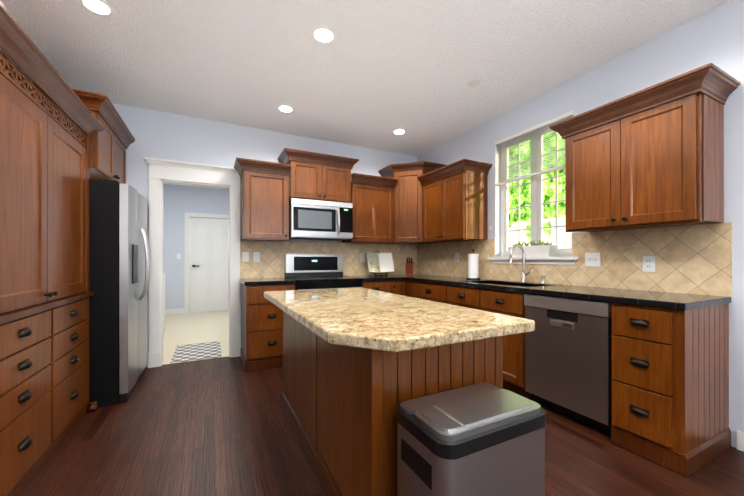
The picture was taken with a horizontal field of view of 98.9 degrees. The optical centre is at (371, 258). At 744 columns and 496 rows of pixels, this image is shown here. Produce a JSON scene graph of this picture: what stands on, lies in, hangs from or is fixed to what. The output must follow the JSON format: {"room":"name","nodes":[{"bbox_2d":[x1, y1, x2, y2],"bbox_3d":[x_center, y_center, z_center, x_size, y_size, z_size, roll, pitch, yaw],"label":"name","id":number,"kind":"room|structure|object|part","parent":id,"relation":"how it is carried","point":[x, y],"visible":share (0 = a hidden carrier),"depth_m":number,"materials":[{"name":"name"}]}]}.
{"room":"kitchen","nodes":[
{"label":"kitchen","id":0,"kind":"room"},
{"bbox_2d":[162,310,228,364],"bbox_3d":[-2.911,1.203,5.281,2.550,0.099,3.850,0,0,-27],"label":"floor","id":1,"kind":"structure","parent":0,"point":[196,327],"depth_m":5.11,"materials":[{"name":"beige tile"}]},
{"bbox_2d":[163,274,164,333],"bbox_3d":[-3.195,0.624,4.146,0.698,1.046,1.380,0,0,-27],"label":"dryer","id":2,"kind":"object","parent":1,"relation":"on","point":[163,303],"visible":0.08,"depth_m":4.80,"materials":[{"name":"white metal"}]},
{"bbox_2d":[170,341,221,362],"bbox_3d":[-2.162,1.147,3.956,0.510,0.008,0.770,0,0,-27],"label":"doormat","id":3,"kind":"object","parent":1,"relation":"on","point":[192,352],"visible":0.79,"depth_m":3.87,"materials":[{"name":"grey fabric"}]},
{"bbox_2d":[112,103,415,367],"bbox_3d":[-1.284,-0.214,3.982,4.380,2.730,0.120,0,0,-27],"label":"wall","id":4,"kind":"structure","parent":0,"point":[157,134],"depth_m":3.86,"materials":[{"name":"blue paint"}]},
{"bbox_2d":[165,308,183,314],"bbox_3d":[-4.302,1.099,6.503,0.810,0.110,0.014,0,0,-27],"label":"baseboard","id":5,"kind":"structure","parent":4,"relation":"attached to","point":[167,311],"depth_m":6.60,"materials":[{"name":"white wood"}]},
{"bbox_2d":[143,157,240,367],"bbox_3d":[-1.979,0.048,3.607,0.974,2.205,0.202,0,0,-27],"label":"door frame","id":6,"kind":"structure","parent":4,"relation":"attached to","point":[164,171],"depth_m":3.47,"materials":[{"name":"white wood"}]},
{"bbox_2d":[185,212,228,313],"bbox_3d":[-3.524,0.092,6.916,0.940,2.125,0.091,0,0,-27],"label":"door","id":7,"kind":"structure","parent":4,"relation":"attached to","point":[207,262],"depth_m":6.89,"materials":[{"name":"white wood"}]},
{"bbox_2d":[242,252,259,261],"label":"outlet","id":8,"kind":"object","parent":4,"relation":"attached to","point":[245,255],"depth_m":3.81,"materials":[{"name":"white plastic"}]},
{"bbox_2d":[238,167,289,240],"bbox_3d":[-1.257,-0.600,3.731,0.500,0.760,0.348,0,0,-27],"label":"upper cabinet","id":9,"kind":"object","parent":4,"relation":"attached to","point":[264,195],"depth_m":3.58,"materials":[{"name":"brown wood"}]},
{"bbox_2d":[282,159,329,200],"bbox_3d":[-0.833,-0.935,3.946,0.447,0.448,0.348,0,0,-27],"label":"upper cabinet","id":10,"kind":"object","parent":4,"relation":"attached to","point":[309,179],"depth_m":3.80,"materials":[{"name":"brown wood"}]},
{"bbox_2d":[289,198,352,240],"bbox_3d":[-0.660,-0.470,3.968,0.760,0.450,0.464,0,0,-27],"label":"microwave","id":11,"kind":"object","parent":10,"relation":"attached to","point":[317,220],"visible":0.96,"depth_m":3.80,"materials":[{"name":"silver metal"}]},
{"bbox_2d":[330,163,353,202],"bbox_3d":[-0.539,-0.935,4.095,0.447,0.448,0.348,0,0,-27],"label":"upper cabinet","id":12,"kind":"object","parent":4,"relation":"attached to","point":[341,186],"depth_m":3.98,"materials":[{"name":"brown wood"}]},
{"bbox_2d":[360,253,364,260],"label":"outlet","id":13,"kind":"object","parent":4,"relation":"attached to","point":[362,255],"depth_m":4.48,"materials":[{"name":"white plastic"}]},
{"bbox_2d":[342,179,389,242],"bbox_3d":[-0.053,-0.599,4.341,0.640,0.760,0.348,0,0,-27],"label":"upper cabinet","id":14,"kind":"object","parent":4,"relation":"attached to","point":[371,205],"depth_m":4.18,"materials":[{"name":"brown wood"}]},
{"bbox_2d":[0,0,730,155],"bbox_3d":[-0.503,-1.631,2.440,4.680,0.100,11.100,0,0,-27],"label":"ceiling","id":15,"kind":"structure","parent":0,"point":[374,74],"depth_m":2.47,"materials":[{"name":"white paint"}]},
{"bbox_2d":[79,0,113,16],"bbox_3d":[-1.722,-1.579,1.992,0.169,0.006,0.169,0,0,-33],"label":"recessed light","id":16,"kind":"object","parent":15,"relation":"in","point":[100,7],"depth_m":2.00,"materials":[{"name":"white"}]},
{"bbox_2d":[277,105,293,112],"bbox_3d":[-0.910,-1.577,3.355,0.169,0.006,0.169,0,0,-33],"label":"recessed light","id":17,"kind":"object","parent":15,"relation":"in","point":[283,108],"depth_m":3.34,"materials":[{"name":"white"}]},
{"bbox_2d":[312,26,335,43],"bbox_3d":[-0.341,-1.579,2.253,0.169,0.006,0.169,0,0,24],"label":"recessed light","id":18,"kind":"object","parent":15,"relation":"in","point":[323,34],"depth_m":2.25,"materials":[{"name":"white"}]},
{"bbox_2d":[393,129,405,134],"bbox_3d":[0.340,-1.576,3.964,0.169,0.006,0.169,0,0,-36],"label":"recessed light","id":19,"kind":"object","parent":15,"relation":"in","point":[398,131],"depth_m":3.95,"materials":[{"name":"white"}]},
{"bbox_2d":[464,78,483,87],"bbox_3d":[0.917,-1.578,2.867,0.169,0.006,0.169,0,0,-33],"label":"recessed light","id":20,"kind":"object","parent":15,"relation":"in","point":[473,82],"depth_m":2.86,"materials":[{"name":"white"}]},
{"bbox_2d":[20,356,743,495],"bbox_3d":[0.365,1.196,0.719,4.680,0.100,7.250,0,0,-27],"label":"floor","id":21,"kind":"structure","parent":0,"point":[221,426],"depth_m":1.88,"materials":[{"name":"brown wood"}]},
{"bbox_2d":[0,2,134,495],"bbox_3d":[-2.309,-0.048,2.082,0.832,2.388,2.342,0,0,-27],"label":"pantry","id":22,"kind":"object","parent":21,"relation":"on","point":[63,143],"visible":1,"depth_m":1.74,"materials":[{"name":"brown wood"}]},
{"bbox_2d":[89,179,149,406],"bbox_3d":[-2.519,0.265,2.749,1.003,1.761,0.885,0,0,-27],"label":"refrigerator","id":23,"kind":"object","parent":21,"relation":"on","point":[119,266],"visible":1,"depth_m":2.51,"materials":[{"name":"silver metal"}]},
{"bbox_3d":[-2.134,0.239,2.944,0.141,1.670,0.877,0,0,-27],"label":"door","id":24,"kind":"part","parent":23,"relation":"part of","materials":[{"name":"silver metal"}]},
{"bbox_2d":[240,281,295,371],"bbox_3d":[-1.186,0.711,3.609,0.498,0.873,0.628,0,0,-27],"label":"base cabinet","id":25,"kind":"object","parent":21,"relation":"on","point":[261,348],"depth_m":3.30,"materials":[{"name":"brown wood"}]},
{"bbox_2d":[240,277,291,284],"bbox_3d":[-1.191,0.254,3.596,0.518,0.038,0.629,0,0,-27],"label":"countertop","id":26,"kind":"structure","parent":25,"relation":"on","point":[244,281],"depth_m":3.39,"materials":[{"name":"black stone"}]},
{"bbox_2d":[284,254,361,289],"bbox_3d":[-0.590,0.546,3.828,0.756,1.201,0.769,0,0,-27],"label":"range","id":27,"kind":"object","parent":21,"relation":"on","point":[313,271],"visible":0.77,"depth_m":3.98,"materials":[{"name":"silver metal"}]},
{"bbox_2d":[361,281,395,293],"bbox_3d":[-0.068,0.712,4.174,0.481,0.873,0.628,0,0,-27],"label":"base cabinet","id":28,"kind":"object","parent":21,"relation":"on","point":[384,286],"depth_m":3.92,"materials":[{"name":"brown wood"}]},
{"bbox_2d":[357,274,435,280],"bbox_3d":[0.279,0.255,4.339,1.247,0.038,0.629,0,0,-27],"label":"countertop","id":29,"kind":"structure","parent":28,"relation":"on","point":[400,277],"depth_m":4.03,"materials":[{"name":"black stone"}]},
{"bbox_2d":[367,251,393,275],"bbox_3d":[0.092,0.060,4.429,0.391,0.347,0.191,0,0,-27],"label":"cookbook stand","id":30,"kind":"object","parent":29,"relation":"on","point":[380,262],"visible":1,"depth_m":4.40,"materials":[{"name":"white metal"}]},
{"bbox_2d":[406,258,412,275],"bbox_3d":[0.526,0.112,4.471,0.100,0.246,0.188,0,0,8],"label":"knife block","id":31,"kind":"object","parent":29,"relation":"on","point":[409,267],"visible":1,"depth_m":4.41,"materials":[{"name":"brown wood"}]},
{"bbox_2d":[280,311,502,495],"bbox_3d":[-0.061,0.724,1.982,0.692,0.843,1.602,0,0,-27],"label":"kitchen island","id":32,"kind":"object","parent":21,"relation":"on","point":[360,364],"depth_m":1.34,"materials":[{"name":"brown wood"}]},
{"bbox_2d":[264,287,534,362],"bbox_3d":[-0.084,0.280,1.913,0.844,0.044,1.756,0,0,-27],"label":"island countertop","id":33,"kind":"structure","parent":32,"relation":"on","point":[358,322],"depth_m":1.33,"materials":[{"name":"beige stone"}]},
{"bbox_2d":[396,281,399,294],"bbox_3d":[0.156,0.712,4.287,0.263,0.873,0.628,0,0,-27],"label":"base cabinet","id":34,"kind":"object","parent":21,"relation":"on","point":[397,282],"depth_m":4.03,"materials":[{"name":"brown wood"}]},
{"bbox_2d":[400,281,415,297],"bbox_3d":[0.725,0.712,4.091,0.691,0.873,0.277,0,0,-27],"label":"base cabinet","id":35,"kind":"object","parent":21,"relation":"on","point":[407,288],"depth_m":4.03,"materials":[{"name":"brown wood"}]},
{"bbox_2d":[416,281,439,301],"bbox_3d":[0.941,0.712,3.735,0.628,0.873,0.667,0,0,-27],"label":"drawer","id":36,"kind":"object","parent":21,"relation":"on","point":[427,290],"depth_m":3.63,"materials":[{"name":"brown wood"}]},
{"bbox_2d":[396,383,545,495],"bbox_3d":[0.340,0.820,1.107,0.463,0.650,0.293,0,0,-27],"label":"trash can","id":37,"kind":"object","parent":21,"relation":"on","point":[483,439],"visible":1,"depth_m":1.00,"materials":[{"name":"silver metal"}]},
{"bbox_2d":[440,281,571,400],"bbox_3d":[1.257,0.711,3.109,0.628,0.873,1.002,0,0,-27],"label":"base cabinet","id":38,"kind":"object","parent":21,"relation":"on","point":[510,302],"depth_m":2.69,"materials":[{"name":"brown wood"}]},
{"bbox_2d":[524,294,611,434],"bbox_3d":[1.604,0.714,2.384,0.606,0.866,0.596,0,0,-27],"label":"dishwasher","id":39,"kind":"object","parent":21,"relation":"on","point":[567,356],"visible":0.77,"depth_m":2.20,"materials":[{"name":"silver metal"}]},
{"bbox_2d":[604,301,730,476],"bbox_3d":[1.835,0.709,1.966,0.628,0.873,0.346,0,0,-27],"label":"base cabinet","id":40,"kind":"object","parent":21,"relation":"on","point":[670,380],"depth_m":1.80,"materials":[{"name":"brown wood"}]},
{"bbox_2d":[404,277,730,312],"bbox_3d":[1.303,0.253,2.998,0.629,0.038,2.690,0,0,-27],"label":"countertop","id":41,"kind":"structure","parent":40,"relation":"on","point":[684,301],"depth_m":2.13,"materials":[{"name":"black stone"}]},
{"bbox_2d":[466,249,479,278],"bbox_3d":[1.164,0.064,3.662,0.150,0.340,0.150,0,0,-27],"label":"paper towel","id":42,"kind":"object","parent":41,"relation":"on","point":[473,265],"visible":1,"depth_m":3.62,"materials":[{"name":"white paper"}]},
{"bbox_2d":[480,281,527,284],"bbox_3d":[1.256,0.338,3.036,0.426,0.200,0.766,0,0,-27],"label":"sink","id":43,"kind":"object","parent":41,"relation":"in","point":[481,282],"depth_m":3.26,"materials":[{"name":"silver metal"}]},
{"bbox_2d":[508,245,547,284],"bbox_3d":[1.464,0.048,3.016,0.233,0.370,0.257,0,0,-27],"label":"faucet","id":44,"kind":"object","parent":41,"relation":"on","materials":[{"name":"silver metal"}]},
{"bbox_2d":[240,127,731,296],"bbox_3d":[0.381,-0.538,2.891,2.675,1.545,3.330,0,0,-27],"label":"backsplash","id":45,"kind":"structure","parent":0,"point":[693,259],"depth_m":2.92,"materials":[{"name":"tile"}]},
{"bbox_2d":[416,0,743,447],"bbox_3d":[2.360,-0.217,1.796,0.150,2.730,7.310,0,0,-27],"label":"wall","id":46,"kind":"structure","parent":0,"point":[714,36],"depth_m":2.18,"materials":[{"name":"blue paint"}]},
{"bbox_2d":[378,163,445,243],"bbox_3d":[0.548,-0.699,4.460,0.677,0.960,0.677,0,0,-27],"label":"upper cabinet","id":47,"kind":"object","parent":46,"relation":"attached to","point":[407,182],"depth_m":4.27,"materials":[{"name":"brown wood"}]},
{"bbox_2d":[426,179,437,242],"bbox_3d":[0.918,-0.599,4.091,0.348,0.760,0.454,0,0,-27],"label":"upper cabinet","id":48,"kind":"object","parent":46,"relation":"attached to","point":[431,184],"depth_m":4.03,"materials":[{"name":"brown wood"}]},
{"bbox_2d":[455,253,458,261],"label":"outlet","id":49,"kind":"object","parent":46,"relation":"attached to","point":[456,254],"depth_m":4.10,"materials":[{"name":"white plastic"}]},
{"bbox_2d":[438,167,488,242],"bbox_3d":[1.071,-0.600,3.788,0.348,0.760,0.460,0,0,-27],"label":"upper cabinet","id":50,"kind":"object","parent":46,"relation":"attached to","point":[462,195],"depth_m":3.62,"materials":[{"name":"brown wood"}]},
{"bbox_2d":[488,256,577,264],"bbox_3d":[1.589,0.017,3.193,0.145,0.075,0.960,0,0,-27],"label":"window sill","id":51,"kind":"structure","parent":46,"relation":"attached to","point":[563,260],"depth_m":3.04,"materials":[{"name":"white wood"}]},
{"bbox_2d":[507,239,557,256],"bbox_3d":[1.589,-0.106,3.182,0.125,0.169,0.480,0,0,-27],"label":"planter","id":52,"kind":"object","parent":51,"relation":"on","point":[541,249],"visible":0.92,"depth_m":3.09,"materials":[{"name":"white ceramic"}]},
{"bbox_2d":[495,110,572,246],"bbox_3d":[1.604,-0.713,3.201,0.061,1.225,0.920,0,0,-27],"label":"window blind","id":53,"kind":"object","parent":46,"relation":"attached to","point":[542,125],"visible":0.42,"depth_m":3.18,"materials":[{"name":"white"}]},
{"bbox_2d":[562,119,605,231],"bbox_3d":[1.775,-0.596,2.397,0.348,0.750,0.449,0,0,-27],"label":"upper cabinet","id":54,"kind":"object","parent":46,"relation":"attached to","point":[585,147],"depth_m":2.38,"materials":[{"name":"brown wood"}]},
{"bbox_2d":[585,253,600,266],"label":"light switch","id":55,"kind":"object","parent":46,"relation":"attached to","point":[592,259],"depth_m":2.64,"materials":[{"name":"white plastic"}]},
{"bbox_2d":[643,256,654,271],"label":"outlet","id":56,"kind":"object","parent":46,"relation":"attached to","point":[648,261],"depth_m":2.30,"materials":[{"name":"white plastic"}]},
{"bbox_2d":[606,83,726,230],"bbox_3d":[1.925,-0.597,2.099,0.348,0.750,0.455,0,0,-27],"label":"upper cabinet","id":57,"kind":"object","parent":46,"relation":"attached to","point":[651,156],"depth_m":1.96,"materials":[{"name":"brown wood"}]},
{"bbox_2d":[737,430,743,451],"bbox_3d":[3.042,1.091,0.262,0.014,0.110,3.720,0,0,-27],"label":"baseboard","id":58,"kind":"structure","parent":46,"relation":"attached to","point":[740,440],"depth_m":1.90,"materials":[{"name":"white wood"}]},
{"label":"outside","id":59,"kind":"structure","parent":0,"visible":0},
{"bbox_2d":[509,131,570,248],"bbox_3d":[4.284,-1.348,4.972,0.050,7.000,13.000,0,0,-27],"label":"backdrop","id":60,"kind":"structure","parent":59,"point":[548,209],"depth_m":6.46,"materials":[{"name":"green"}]}
]}

